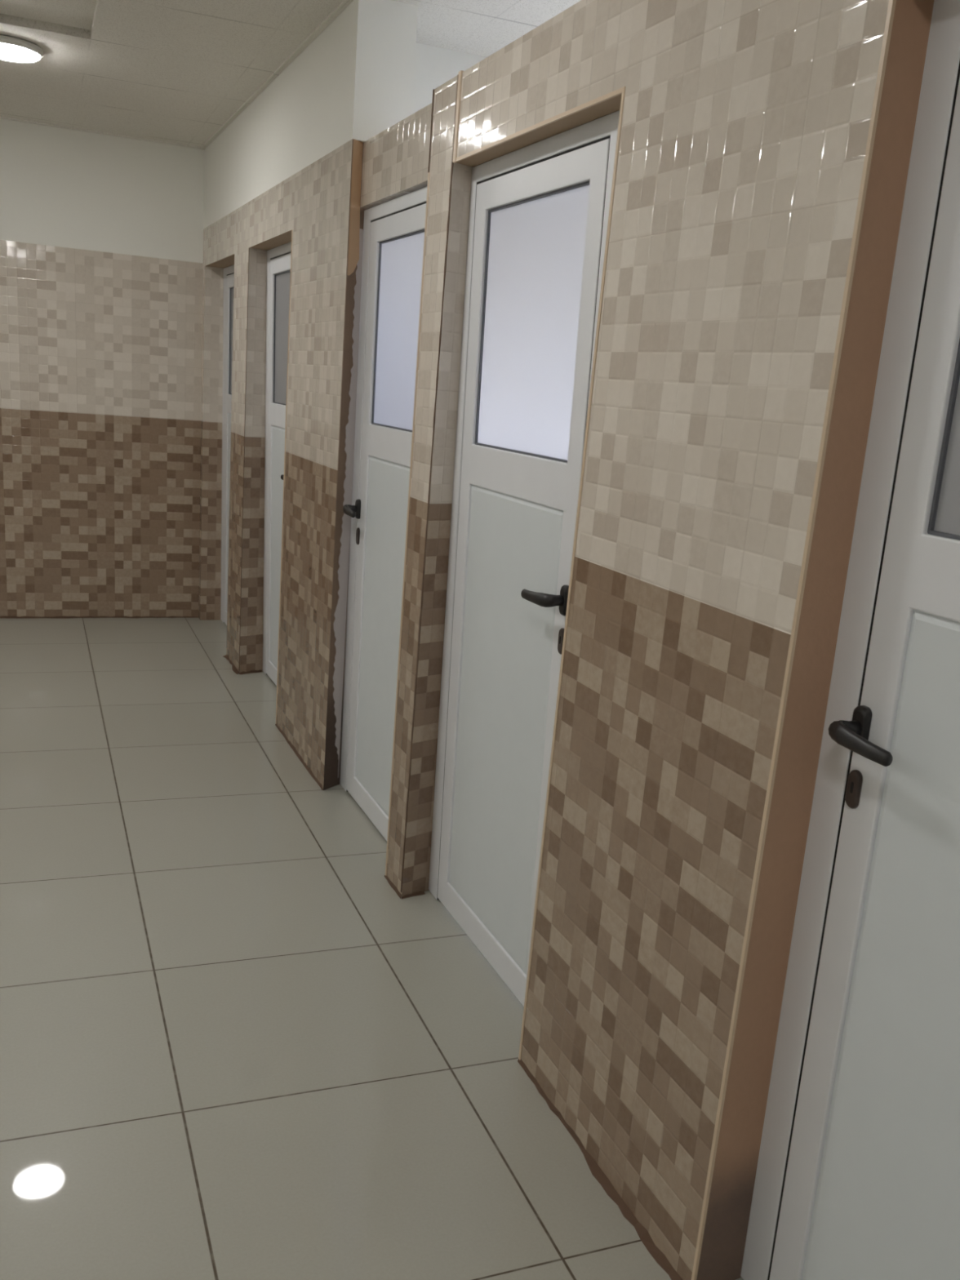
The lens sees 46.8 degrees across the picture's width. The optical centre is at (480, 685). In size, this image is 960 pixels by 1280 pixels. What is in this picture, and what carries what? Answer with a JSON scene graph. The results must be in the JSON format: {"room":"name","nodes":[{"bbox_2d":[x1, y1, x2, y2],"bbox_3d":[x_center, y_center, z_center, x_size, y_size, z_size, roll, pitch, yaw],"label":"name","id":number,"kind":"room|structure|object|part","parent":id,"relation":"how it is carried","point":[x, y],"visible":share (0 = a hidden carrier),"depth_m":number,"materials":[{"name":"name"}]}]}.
{"room":"public restroom","nodes":[
{"label":"public restroom","id":0,"kind":"room"},
{"bbox_2d":[0,118,204,618],"bbox_3d":[-2.509,-1.744,6.281,5.950,2.750,0.152,-1,16,-22],"label":"wall","id":1,"kind":"structure","parent":0,"point":[101,235],"depth_m":6.35,"materials":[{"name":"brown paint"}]},
{"bbox_2d":[0,115,205,149],"bbox_3d":[-3.334,-2.965,5.505,3.900,0.007,0.022,-1,16,-22],"label":"trim","id":2,"kind":"structure","parent":1,"relation":"attached to","point":[2,117],"depth_m":6.01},
{"bbox_2d":[0,0,581,146],"bbox_3d":[-0.692,-1.772,1.726,5.950,0.060,9.600,-1,16,-22],"label":"ceiling","id":3,"kind":"structure","parent":0,"point":[173,71],"depth_m":4.29,"materials":[{"name":"white paint"}]},
{"bbox_2d":[0,35,43,62],"bbox_3d":[-1.887,-2.541,4.427,0.268,0.040,0.268,-1,16,-22],"label":"recessed light","id":4,"kind":"object","parent":3,"relation":"in","point":[11,48],"visible":1,"depth_m":4.39,"materials":[{"name":"white"}]},
{"bbox_2d":[0,42,39,62],"bbox_3d":[-1.887,-2.530,4.430,0.244,0.016,0.244,-1,16,-22],"label":"diffuser","id":5,"kind":"object","parent":4,"relation":"attached to","point":[24,52],"depth_m":4.40,"materials":[{"name":"white plastic"}]},
{"bbox_2d":[0,617,743,1279],"bbox_3d":[-0.911,0.905,2.443,5.950,0.120,9.600,-1,16,-22],"label":"floor","id":6,"kind":"structure","parent":0,"point":[231,1048],"depth_m":2.67,"materials":[{"name":"tile"}]},
{"bbox_2d":[412,42,486,114],"bbox_3d":[0.252,-1.065,4.606,1.550,2.740,0.080,-2,16,-23],"label":"wall","id":7,"kind":"structure","parent":0,"point":[434,66],"depth_m":4.03,"materials":[{"name":"white paint"}]},
{"bbox_2d":[198,0,933,1279],"bbox_3d":[-0.187,-0.773,3.383,0.220,2.740,7.350,-2,16,-23],"label":"wall","id":8,"kind":"structure","parent":0,"point":[763,148],"depth_m":2.02,"materials":[{"name":"tile"}]},
{"bbox_2d":[220,264,234,625],"bbox_3d":[-1.386,-1.288,6.255,0.114,2.060,0.977,-2,16,-23],"label":"door","id":9,"kind":"structure","parent":8,"relation":"in","point":[228,272],"depth_m":6.47,"materials":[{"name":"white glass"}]},
{"bbox_3d":[-1.380,-0.943,6.335,0.028,1.170,0.575,-2,16,-23],"label":"panel","id":10,"kind":"part","parent":9,"relation":"part of","materials":[{"name":"white plastic"}]},
{"bbox_3d":[-1.312,-1.886,6.079,0.006,0.592,0.587,-2,16,-23],"label":"glass pane","id":11,"kind":"part","parent":9,"relation":"part of","materials":[{"name":"grey glass"}]},
{"bbox_2d":[262,241,291,685],"bbox_3d":[-0.908,-0.948,5.127,0.114,2.060,0.929,-3,17,-22],"label":"door","id":12,"kind":"structure","parent":8,"relation":"in","point":[278,258],"depth_m":5.30,"materials":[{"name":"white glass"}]},
{"bbox_3d":[-0.919,-0.617,5.255,0.028,1.170,0.555,-3,17,-22],"label":"panel","id":13,"kind":"part","parent":12,"relation":"part of","materials":[{"name":"white plastic"}]},
{"bbox_3d":[-0.859,-1.560,4.995,0.006,0.592,0.567,-3,17,-22],"label":"glass pane","id":14,"kind":"part","parent":12,"relation":"part of","materials":[{"name":"grey glass"}]},
{"bbox_2d":[200,0,353,149],"bbox_3d":[-0.975,-2.602,4.869,0.023,0.007,3.060,-2,16,-23],"label":"trim","id":15,"kind":"structure","parent":8,"relation":"attached to","point":[344,3],"depth_m":4.37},
{"bbox_3d":[-0.825,-0.818,4.672,0.005,2.062,0.011,-2,16,-23],"label":"edge trim","id":16,"kind":"part","parent":8,"relation":"part of","materials":[{"name":"beige tile"}]},
{"bbox_2d":[339,186,426,840],"bbox_3d":[-0.322,-0.506,3.660,0.114,2.060,0.890,-2,16,-23],"label":"door","id":17,"kind":"structure","parent":8,"relation":"in","point":[393,230],"depth_m":3.71,"materials":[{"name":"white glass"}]},
{"bbox_3d":[-0.437,-0.608,3.855,0.060,0.032,0.130,-2,16,-23],"label":"lever handle","id":18,"kind":"part","parent":17,"relation":"part of","materials":[{"name":"black plastic"}]},
{"bbox_3d":[-0.433,-0.531,3.933,0.007,0.060,0.025,-2,16,-23],"label":"key plate","id":19,"kind":"part","parent":17,"relation":"part of","materials":[{"name":"black metal"}]},
{"bbox_3d":[-0.310,-0.155,3.723,0.028,1.170,0.535,-2,16,-23],"label":"panel","id":20,"kind":"part","parent":17,"relation":"part of","materials":[{"name":"white plastic"}]},
{"bbox_3d":[-0.239,-1.099,3.468,0.006,0.592,0.547,-2,16,-23],"label":"glass pane","id":21,"kind":"part","parent":17,"relation":"part of","materials":[{"name":"white glass"}]},
{"bbox_3d":[-0.216,-0.388,3.250,0.006,2.062,0.010,-2,16,-23],"label":"edge trim","id":22,"kind":"part","parent":8,"relation":"part of","materials":[{"name":"beige tile"}]},
{"bbox_3d":[-0.055,-1.429,2.788,0.007,0.207,0.020,-2,16,-23],"label":"edge trim","id":23,"kind":"part","parent":8,"relation":"part of","materials":[{"name":"beige tile"}]},
{"bbox_2d":[428,110,619,1006],"bbox_3d":[0.066,-0.238,2.775,0.114,2.060,0.941,-3,17,-22],"label":"door","id":24,"kind":"structure","parent":8,"relation":"in","point":[539,211],"depth_m":2.76,"materials":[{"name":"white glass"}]},
{"bbox_3d":[0.058,0.096,2.894,0.028,1.170,0.563,-3,17,-22],"label":"panel","id":25,"kind":"part","parent":24,"relation":"part of","materials":[{"name":"white plastic"}]},
{"bbox_3d":[0.118,-0.848,2.635,0.006,0.592,0.575,-3,17,-22],"label":"glass pane","id":26,"kind":"part","parent":24,"relation":"part of","materials":[{"name":"white glass"}]},
{"bbox_3d":[0.144,-0.203,2.518,0.060,0.032,0.130,-3,17,-22],"label":"lever handle","id":27,"kind":"part","parent":24,"relation":"part of","materials":[{"name":"black plastic"}]},
{"bbox_3d":[0.184,-0.101,2.513,0.007,0.060,0.025,-3,17,-22],"label":"key plate","id":28,"kind":"part","parent":24,"relation":"part of","materials":[{"name":"black metal"}]},
{"bbox_3d":[0.100,-1.217,2.436,0.006,0.008,0.890,-2,16,-23],"label":"edge trim","id":29,"kind":"part","parent":8,"relation":"part of","materials":[{"name":"beige tile"}]},
{"bbox_3d":[0.180,-0.107,2.325,0.005,2.062,0.037,-2,16,-23],"label":"edge trim","id":30,"kind":"part","parent":8,"relation":"part of","materials":[{"name":"beige tile"}]},
{"bbox_3d":[0.460,-0.013,1.663,0.005,2.265,0.007,-2,16,-23],"label":"edge trim","id":31,"kind":"part","parent":8,"relation":"part of","materials":[{"name":"beige tile"}]},
{"bbox_2d":[740,0,959,1279],"bbox_3d":[0.694,0.196,1.344,0.114,2.060,0.969,-3,17,-22],"label":"door","id":32,"kind":"structure","parent":8,"relation":"in","point":[857,1177],"depth_m":1.60,"materials":[{"name":"white plastic"}]},
{"bbox_3d":[0.561,0.155,1.670,0.007,0.060,0.025,-3,17,-22],"label":"key plate","id":33,"kind":"part","parent":32,"relation":"part of","materials":[{"name":"black metal"}]},
{"bbox_3d":[0.557,0.079,1.591,0.060,0.032,0.130,-3,17,-22],"label":"lever handle","id":34,"kind":"part","parent":32,"relation":"part of","materials":[{"name":"black plastic"}]},
{"bbox_3d":[0.687,0.530,1.463,0.028,1.170,0.564,-3,17,-22],"label":"panel","id":35,"kind":"part","parent":32,"relation":"part of","materials":[{"name":"white plastic"}]},
{"bbox_3d":[0.747,-0.413,1.203,0.007,0.592,0.576,-3,17,-22],"label":"glass pane","id":36,"kind":"part","parent":32,"relation":"part of","materials":[{"name":"grey glass"}]}
]}

